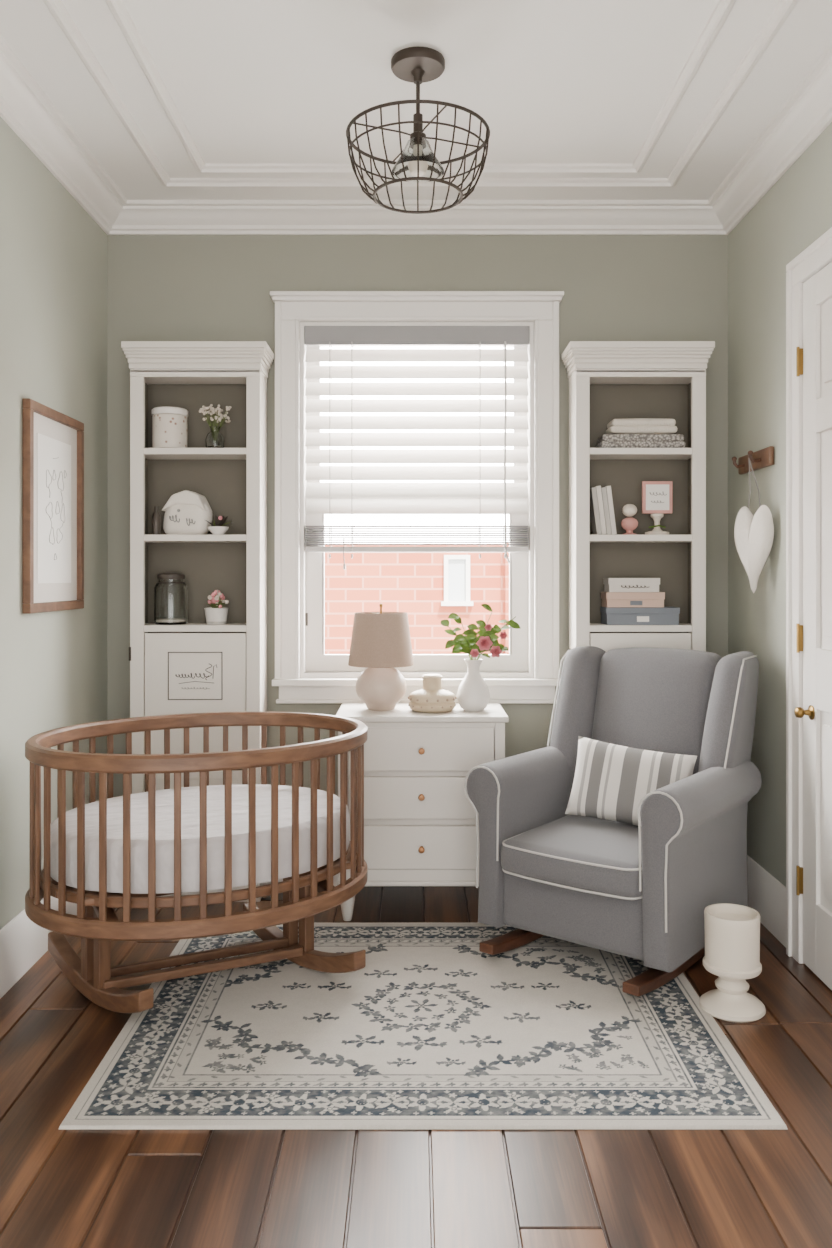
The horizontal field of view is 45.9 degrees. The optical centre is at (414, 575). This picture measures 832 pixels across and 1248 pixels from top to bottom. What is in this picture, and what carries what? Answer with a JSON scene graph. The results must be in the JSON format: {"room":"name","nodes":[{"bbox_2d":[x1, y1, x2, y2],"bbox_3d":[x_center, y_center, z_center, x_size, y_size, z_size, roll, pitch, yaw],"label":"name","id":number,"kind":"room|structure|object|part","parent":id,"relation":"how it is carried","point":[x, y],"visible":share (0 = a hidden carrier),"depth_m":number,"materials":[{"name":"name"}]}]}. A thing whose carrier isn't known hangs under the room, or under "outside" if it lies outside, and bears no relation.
{"room":"bedroom","nodes":[
{"label":"bedroom","id":0,"kind":"room"},
{"bbox_2d":[0,117,106,929],"bbox_3d":[-1.250,-0.080,1.725,0.120,2.669,4.450,0,0,0],"label":"wall","id":1,"kind":"structure","parent":0,"point":[53,253],"depth_m":3.12,"materials":[{"name":"green paint"}]},
{"bbox_2d":[0,896,76,998],"bbox_3d":[-1.181,1.105,1.649,0.018,0.180,4.299,0,0,0],"label":"baseboard","id":2,"kind":"structure","parent":1,"relation":"attached to","point":[23,942],"depth_m":2.92,"materials":[{"name":"white paint"}]},
{"bbox_2d":[22,398,83,613],"bbox_3d":[-1.177,-0.212,3.215,0.025,0.652,0.486,0,0,0],"label":"framed picture","id":3,"kind":"object","parent":1,"relation":"attached to","point":[52,440],"visible":1,"depth_m":3.17,"materials":[{"name":"white paper"}]},
{"bbox_2d":[37,433,70,582],"bbox_3d":[-1.179,-0.212,3.215,0.002,0.470,0.300,0,0,0],"label":"print","id":4,"kind":"object","parent":3,"relation":"attached to","point":[53,450],"depth_m":3.20,"materials":[{"name":"white paper"}]},
{"bbox_2d":[0,35,831,234],"bbox_3d":[0.010,-1.366,1.650,2.400,0.095,4.300,0,0,0],"label":"crown molding","id":5,"kind":"structure","parent":1,"relation":"attached to","point":[25,107],"depth_m":3.70,"materials":[{"name":"white paint"}]},
{"bbox_2d":[208,526,228,534],"bbox_3d":[-0.731,-0.168,3.650,0.078,0.030,0.078,0,0,0],"label":"bowl","id":6,"kind":"object","parent":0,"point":[215,530],"depth_m":3.62,"materials":[{"name":"white ceramic"}]},
{"bbox_2d":[0,886,831,1247],"bbox_3d":[0.010,1.225,1.680,2.440,0.060,4.360,0,0,0],"label":"floor","id":7,"kind":"structure","parent":0,"point":[60,1188],"depth_m":1.98,"materials":[{"name":"brown wood"}]},
{"bbox_2d":[121,341,273,901],"bbox_3d":[-0.806,0.170,3.676,0.528,2.050,0.204,0,0,0],"label":"bookcase","id":8,"kind":"object","parent":7,"relation":"on","point":[196,666],"visible":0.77,"depth_m":3.60,"materials":[{"name":"white paint"}]},
{"bbox_2d":[152,506,160,534],"bbox_3d":[-0.958,-0.205,3.640,0.032,0.105,0.032,0,0,0],"label":"bottle","id":9,"kind":"object","parent":8,"relation":"in","point":[156,517],"visible":1,"depth_m":3.63,"materials":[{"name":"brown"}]},
{"bbox_2d":[152,407,187,447],"bbox_3d":[-0.919,-0.548,3.685,0.134,0.154,0.134,0,0,0],"label":"canister","id":10,"kind":"object","parent":8,"relation":"in","point":[169,424],"visible":0.81,"depth_m":3.63,"materials":[{"name":"white ceramic"}]},
{"bbox_2d":[154,572,187,624],"bbox_3d":[-0.915,0.083,3.685,0.124,0.195,0.124,0,0,0],"label":"glass jar","id":11,"kind":"object","parent":8,"relation":"in","point":[170,593],"visible":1,"depth_m":3.63,"materials":[{"name":"clear glass"}]},
{"bbox_3d":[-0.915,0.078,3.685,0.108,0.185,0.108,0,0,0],"label":"lid","id":12,"kind":"part","parent":11,"relation":"part of","materials":[{"name":"grey"}]},
{"bbox_2d":[163,503,212,534],"bbox_3d":[-0.856,-0.213,3.704,0.183,0.160,0.110,0,0,6],"label":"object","id":13,"kind":"object","parent":8,"relation":"in","point":[194,512],"visible":0.8,"depth_m":3.66,"materials":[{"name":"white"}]},
{"bbox_2d":[169,509,194,525],"bbox_3d":[-0.864,-0.218,3.648,0.101,0.064,0.012,0,0,6],"label":"print","id":14,"kind":"object","parent":13,"relation":"attached to","point":[178,510],"visible":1,"depth_m":3.65,"materials":[{"name":"grey"}]},
{"bbox_2d":[162,490,211,510],"bbox_3d":[-0.859,-0.281,3.705,0.169,0.078,0.100,0,0,6],"label":"roof","id":15,"kind":"structure","parent":13,"relation":"on","point":[185,497],"depth_m":3.66,"materials":[{"name":"white"}]},
{"bbox_3d":[-0.806,0.220,3.699,0.440,1.910,0.156,0,0,0],"label":"panel","id":16,"kind":"part","parent":8,"relation":"part of","materials":[{"name":"brown paint"}]},
{"bbox_3d":[-0.806,-0.800,3.676,0.528,0.110,0.204,0,0,0],"label":"cornice","id":17,"kind":"part","parent":8,"relation":"part of","materials":[{"name":"white paint"}]},
{"bbox_2d":[199,404,231,447],"bbox_3d":[-0.749,-0.559,3.686,0.109,0.175,0.075,0,0,16],"label":"vase","id":18,"kind":"object","parent":8,"relation":"on","point":[214,439],"visible":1,"depth_m":3.67,"materials":[{"name":"clear glass"}]},
{"bbox_2d":[204,590,228,624],"bbox_3d":[-0.742,0.116,3.675,0.094,0.129,0.092,0,0,0],"label":"potted flowers","id":19,"kind":"object","parent":8,"relation":"on","point":[216,614],"visible":1,"depth_m":3.65,"materials":[{"name":"pink plant"}]},
{"bbox_3d":[-0.743,0.149,3.675,0.092,0.062,0.092,0,0,0],"label":"pot","id":20,"kind":"part","parent":19,"relation":"part of","materials":[{"name":"white ceramic"}]},
{"bbox_2d":[205,515,233,534],"bbox_3d":[-0.726,-0.190,3.650,0.108,0.074,0.099,0,0,44],"label":"potted succulent","id":21,"kind":"object","parent":8,"relation":"on","point":[219,527],"visible":0.99,"depth_m":3.63,"materials":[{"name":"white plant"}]},
{"bbox_2d":[336,703,508,920],"bbox_3d":[0.022,0.839,3.539,0.599,0.713,0.382,0,0,0],"label":"dresser","id":22,"kind":"object","parent":7,"relation":"on","point":[420,819],"visible":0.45,"depth_m":3.38,"materials":[{"name":"white paint"}]},
{"bbox_2d":[348,603,413,710],"bbox_3d":[-0.123,0.289,3.550,0.238,0.384,0.238,0,0,0],"label":"table lamp","id":23,"kind":"object","parent":22,"relation":"on","point":[380,641],"visible":1,"depth_m":3.47,"materials":[{"name":"ceramic"}]},
{"bbox_3d":[-0.123,0.227,3.550,0.238,0.189,0.238,0,0,0],"label":"lamp shade","id":24,"kind":"part","parent":23,"relation":"part of","materials":[{"name":"fabric"}]},
{"bbox_3d":[-0.102,0.204,3.550,0.133,0.214,0.154,0,0,0],"label":"stem","id":25,"kind":"part","parent":23,"relation":"part of","materials":[{"name":"gold metal"}]},
{"bbox_2d":[408,674,456,712],"bbox_3d":[0.061,0.417,3.520,0.176,0.128,0.175,0,0,0],"label":"ceramic jar","id":26,"kind":"object","parent":22,"relation":"on","point":[431,698],"visible":1,"depth_m":3.47,"materials":[{"name":"beige ceramic"}]},
{"bbox_2d":[440,604,520,710],"bbox_3d":[0.236,0.291,3.510,0.288,0.382,0.160,0,0,0],"label":"flower vase","id":27,"kind":"object","parent":22,"relation":"on","point":[473,694],"visible":1,"depth_m":3.50,"materials":[{"name":"white ceramic"}]},
{"bbox_2d":[59,922,786,1128],"bbox_3d":[0.018,1.191,2.745,1.575,0.007,1.250,0,0,0],"label":"area rug","id":28,"kind":"object","parent":7,"relation":"on","point":[435,1030],"visible":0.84,"depth_m":2.47,"materials":[{"name":"fabric"}]},
{"bbox_2d":[25,712,367,1012],"bbox_3d":[-0.614,0.819,2.870,0.997,0.735,0.803,0,0,-26],"label":"crib","id":29,"kind":"object","parent":28,"relation":"on","point":[126,851],"visible":1,"depth_m":2.62,"materials":[{"name":"brown wood"}]},
{"bbox_3d":[-0.614,0.834,2.870,0.904,0.026,0.704,0,0,-26],"label":"mattress support rail","id":30,"kind":"part","parent":29,"relation":"part of","materials":[{"name":"brown wood"}]},
{"bbox_3d":[-0.614,0.474,2.870,0.978,0.045,0.778,0,0,-26],"label":"rail","id":31,"kind":"part","parent":29,"relation":"part of","materials":[{"name":"brown wood"}]},
{"bbox_3d":[-0.614,0.893,2.870,0.978,0.046,0.778,0,0,-26],"label":"rail","id":32,"kind":"part","parent":29,"relation":"part of","materials":[{"name":"brown wood"}]},
{"bbox_3d":[-0.614,0.745,2.871,0.869,0.149,0.676,0,0,-26],"label":"mattress","id":33,"kind":"part","parent":29,"relation":"part of","materials":[{"name":"white fabric"}]},
{"bbox_2d":[464,646,761,996],"bbox_3d":[0.674,0.720,3.204,0.732,0.933,0.873,0,0,38],"label":"wingback armchair","id":34,"kind":"object","parent":28,"relation":"on","point":[643,892],"visible":0.89,"depth_m":3.08,"materials":[{"name":"grey fabric"}]},
{"bbox_2d":[501,815,641,900],"bbox_3d":[0.595,0.872,3.102,0.472,0.149,0.559,0,0,38],"label":"seat cushion","id":35,"kind":"object","parent":34,"relation":"on","point":[569,857],"depth_m":2.94,"materials":[{"name":"grey fabric"}]},
{"bbox_3d":[0.649,1.002,3.171,0.500,0.200,0.624,0,0,38],"label":"seat","id":36,"kind":"part","parent":34,"relation":"part of","materials":[{"name":"grey fabric"}]},
{"bbox_2d":[565,736,696,825],"bbox_3d":[0.695,0.675,3.170,0.407,0.283,0.156,0,0,23],"label":"throw pillow","id":37,"kind":"object","parent":34,"relation":"on","point":[610,782],"visible":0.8,"depth_m":3.14,"materials":[{"name":"fabric"}]},
{"bbox_2d":[591,647,721,774],"bbox_3d":[0.821,0.559,3.391,0.430,0.612,0.283,0,0,38],"label":"chair back","id":38,"kind":"object","parent":34,"relation":"on","point":[646,698],"depth_m":3.34,"materials":[{"name":"grey fabric"}]},
{"bbox_2d":[562,341,714,651],"bbox_3d":[0.828,0.170,3.676,0.528,2.050,0.204,0,0,0],"label":"bookcase","id":39,"kind":"object","parent":7,"relation":"on","point":[609,380],"visible":0.59,"depth_m":3.64,"materials":[{"name":"white paint"}]},
{"bbox_2d":[590,486,616,534],"bbox_3d":[0.699,-0.243,3.684,0.094,0.182,0.102,0,0,0],"label":"books","id":40,"kind":"object","parent":39,"relation":"in","point":[602,518],"visible":0.86,"depth_m":3.63,"materials":[{"name":"grey paper"}]},
{"bbox_2d":[621,504,637,534],"bbox_3d":[0.803,-0.211,3.675,0.064,0.117,0.064,0,0,0],"label":"figurine","id":41,"kind":"object","parent":39,"relation":"on","point":[629,524],"visible":0.97,"depth_m":3.65,"materials":[{"name":"pink ceramic"}]},
{"bbox_3d":[0.828,-0.800,3.676,0.528,0.110,0.204,0,0,0],"label":"cornice","id":42,"kind":"part","parent":39,"relation":"part of","materials":[{"name":"white paint"}]},
{"bbox_2d":[600,607,679,624],"bbox_3d":[0.840,0.148,3.678,0.271,0.064,0.121,0,0,0],"label":"storage box","id":43,"kind":"object","parent":39,"relation":"in","point":[609,615],"visible":1,"depth_m":3.62,"materials":[{"name":"grey cardboard"}]},
{"bbox_2d":[601,592,664,606],"bbox_3d":[0.814,0.088,3.678,0.216,0.056,0.111,0,0,0],"label":"storage box","id":44,"kind":"object","parent":43,"relation":"on","point":[609,599],"visible":0.98,"depth_m":3.62,"materials":[{"name":"beige"}]},
{"bbox_2d":[603,578,659,591],"bbox_3d":[0.810,0.034,3.676,0.190,0.052,0.104,0,0,0],"label":"storage box","id":45,"kind":"object","parent":44,"relation":"on","point":[610,584],"visible":1,"depth_m":3.63,"materials":[{"name":"white cardboard"}]},
{"bbox_3d":[0.828,0.220,3.699,0.440,1.910,0.156,0,0,0],"label":"panel","id":46,"kind":"part","parent":39,"relation":"part of","materials":[{"name":"brown paint"}]},
{"bbox_2d":[596,434,685,447],"bbox_3d":[0.844,-0.499,3.685,0.315,0.060,0.120,0,0,0],"label":"folded blanket","id":47,"kind":"object","parent":39,"relation":"in","point":[606,440],"visible":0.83,"depth_m":3.63,"materials":[{"name":"grey fabric"}]},
{"bbox_2d":[605,418,676,433],"bbox_3d":[0.848,-0.556,3.685,0.250,0.062,0.110,0,0,0],"label":"folded blanket","id":48,"kind":"object","parent":47,"relation":"on","point":[630,425],"visible":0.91,"depth_m":3.63,"materials":[{"name":"beige fabric"}]},
{"bbox_2d":[642,481,671,534],"bbox_3d":[0.908,-0.254,3.684,0.089,0.202,0.089,0,0,45],"label":"picture frame","id":49,"kind":"object","parent":39,"relation":"in","point":[656,495],"visible":0.98,"depth_m":3.68,"materials":[{"name":"pink paint"}]},
{"bbox_3d":[0.908,-0.294,3.682,0.112,0.120,0.014,0,0,0],"label":"frame","id":50,"kind":"part","parent":49,"relation":"part of","materials":[{"name":"pink paint"}]},
{"bbox_2d":[699,903,765,1022],"bbox_3d":[0.875,1.061,2.710,0.176,0.268,0.176,0,0,0],"label":"candle holder","id":51,"kind":"object","parent":7,"relation":"on","point":[732,931],"visible":1,"depth_m":2.66,"materials":[{"name":"beige ceramic"}]},
{"bbox_2d":[0,0,831,199],"bbox_3d":[0.010,-1.464,1.725,2.640,0.100,4.450,0,0,0],"label":"ceiling","id":52,"kind":"structure","parent":0,"point":[250,81],"depth_m":2.83,"materials":[{"name":"white paint"}]},
{"bbox_2d":[346,46,489,213],"bbox_3d":[0.008,-1.225,2.694,0.395,0.376,0.395,0,0,0],"label":"pendant light","id":53,"kind":"object","parent":52,"relation":"hanging from","point":[417,162],"visible":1,"depth_m":2.66,"materials":[{"name":"brown metal"}]},
{"bbox_3d":[0.008,-1.153,2.694,0.144,0.090,0.144,0,0,0],"label":"lamp shade","id":54,"kind":"part","parent":53,"relation":"part of","materials":[{"name":"clear glass"}]},
{"bbox_3d":[0.008,-1.139,2.694,0.056,0.088,0.056,0,0,0],"label":"bulb","id":55,"kind":"part","parent":53,"relation":"part of","materials":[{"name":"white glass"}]},
{"bbox_2d":[105,0,735,172],"bbox_3d":[0.014,-1.403,1.502,1.536,0.023,3.804,0,0,0],"label":"trim","id":56,"kind":"structure","parent":52,"relation":"attached to","point":[721,11],"depth_m":3.13,"materials":[{"name":"white paint"}]},
{"bbox_2d":[43,0,798,186],"bbox_3d":[0.014,-1.403,1.562,1.838,0.023,3.925,0,0,0],"label":"trim","id":57,"kind":"structure","parent":52,"relation":"attached to","point":[57,8],"depth_m":3.30,"materials":[{"name":"white paint"}]},
{"bbox_2d":[107,235,727,796],"bbox_3d":[0.010,-0.080,3.875,2.400,2.669,0.150,0,0,0],"label":"wall","id":58,"kind":"structure","parent":0,"point":[160,287],"depth_m":3.80,"materials":[{"name":"green paint"}]},
{"bbox_2d":[267,874,337,885],"bbox_3d":[0.010,1.105,3.791,2.362,0.180,0.018,0,0,0],"label":"baseboard","id":59,"kind":"structure","parent":58,"relation":"attached to","point":[335,877],"depth_m":3.78,"materials":[{"name":"white paint"}]},
{"bbox_2d":[270,291,563,703],"bbox_3d":[0.007,-0.298,3.771,1.123,1.577,0.058,0,0,0],"label":"window frame","id":60,"kind":"structure","parent":58,"relation":"attached to","point":[292,308],"depth_m":3.77,"materials":[{"name":"white paint"}]},
{"bbox_2d":[300,322,533,677],"bbox_3d":[0.007,-0.294,3.873,0.904,1.377,0.145,0,0,0],"label":"window","id":61,"kind":"structure","parent":58,"relation":"in","point":[316,658],"depth_m":3.86,"materials":[{"name":"white paint"}]},
{"bbox_2d":[305,613,307,625],"bbox_3d":[-0.425,0.170,3.855,0.008,0.050,0.010,0,0,0],"label":"latch","id":62,"kind":"object","parent":61,"relation":"attached to","point":[306,614],"visible":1,"depth_m":3.85,"materials":[{"name":"grey metal"}]},
{"bbox_2d":[304,326,529,569],"bbox_3d":[0.007,-0.495,3.823,0.871,0.943,0.074,0,0,0],"label":"window blind","id":63,"kind":"object","parent":61,"relation":"attached to","point":[313,335],"visible":1,"depth_m":3.81,"materials":[{"name":"white plastic"}]},
{"bbox_2d":[505,543,508,653],"bbox_3d":[0.125,1.235,6.750,1.150,2.920,0.099,0,0,0],"label":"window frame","id":64,"kind":"structure","parent":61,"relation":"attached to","point":[506,561],"depth_m":6.72,"materials":[{"name":"white wood"}]},
{"bbox_2d":[728,122,831,886],"bbox_3d":[1.270,-0.080,1.725,0.120,2.669,4.450,0,0,0],"label":"wall","id":65,"kind":"structure","parent":0,"point":[796,210],"depth_m":3.37,"materials":[{"name":"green paint"}]},
{"bbox_2d":[732,446,773,474],"bbox_3d":[1.177,-0.405,3.460,0.064,0.064,0.320,0,0,0],"label":"hook rail","id":66,"kind":"object","parent":65,"relation":"attached to","point":[762,458],"visible":1,"depth_m":3.40,"materials":[{"name":"brown wood"}]},
{"bbox_2d":[734,458,773,592],"bbox_3d":[1.150,-0.173,3.335,0.052,0.466,0.170,0,0,-28],"label":"heart","id":67,"kind":"object","parent":66,"relation":"hanging from","point":[753,535],"visible":1,"depth_m":3.31,"materials":[{"name":"white fabric"}]},
{"bbox_3d":[1.157,-0.308,3.344,0.024,0.196,0.074,0,0,-28],"label":"cord","id":68,"kind":"part","parent":67,"relation":"part of","materials":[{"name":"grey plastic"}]},
{"bbox_2d":[747,855,785,946],"bbox_3d":[1.201,1.105,1.649,0.018,0.180,4.299,0,0,0],"label":"baseboard","id":69,"kind":"structure","parent":65,"relation":"attached to","point":[766,894],"depth_m":3.32,"materials":[{"name":"white paint"}]},
{"bbox_2d":[786,227,831,963],"bbox_3d":[1.191,0.106,2.620,0.038,2.178,0.970,0,0,0],"label":"door frame","id":70,"kind":"structure","parent":65,"relation":"attached to","point":[818,255],"depth_m":3.06,"materials":[{"name":"white paint"}]},
{"bbox_2d":[803,262,831,989],"bbox_3d":[1.201,0.143,2.620,0.017,2.087,0.800,0,0,0],"label":"door","id":71,"kind":"structure","parent":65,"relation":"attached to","point":[817,290],"depth_m":2.92,"materials":[{"name":"white paint"}]},
{"bbox_2d":[796,347,802,895],"bbox_3d":[1.183,0.139,3.022,0.019,1.685,0.011,0,0,0],"label":"hinges","id":72,"kind":"object","parent":71,"relation":"attached to","point":[799,351],"visible":1,"depth_m":3.02,"materials":[{"name":"gold metal"}]},
{"bbox_2d":[794,705,814,719],"bbox_3d":[1.167,0.410,2.950,0.051,0.044,0.044,0,0,0],"label":"handle","id":73,"kind":"object","parent":71,"relation":"attached to","point":[799,712],"visible":1,"depth_m":2.94,"materials":[{"name":"gold metal"}]},
{"label":"outside","id":74,"kind":"structure","parent":0,"visible":0},
{"bbox_2d":[325,543,504,653],"bbox_3d":[0.000,1.235,6.900,8.000,2.920,0.200,0,0,0],"label":"brick wall","id":75,"kind":"structure","parent":74,"point":[412,583],"depth_m":6.80,"materials":[{"name":"pink brick"}]},
{"bbox_2d":[441,555,472,605],"bbox_3d":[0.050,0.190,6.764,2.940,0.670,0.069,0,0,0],"label":"window","id":76,"kind":"structure","parent":75,"relation":"in","point":[456,567],"depth_m":6.79,"materials":[{"name":"white paint"}]}
]}

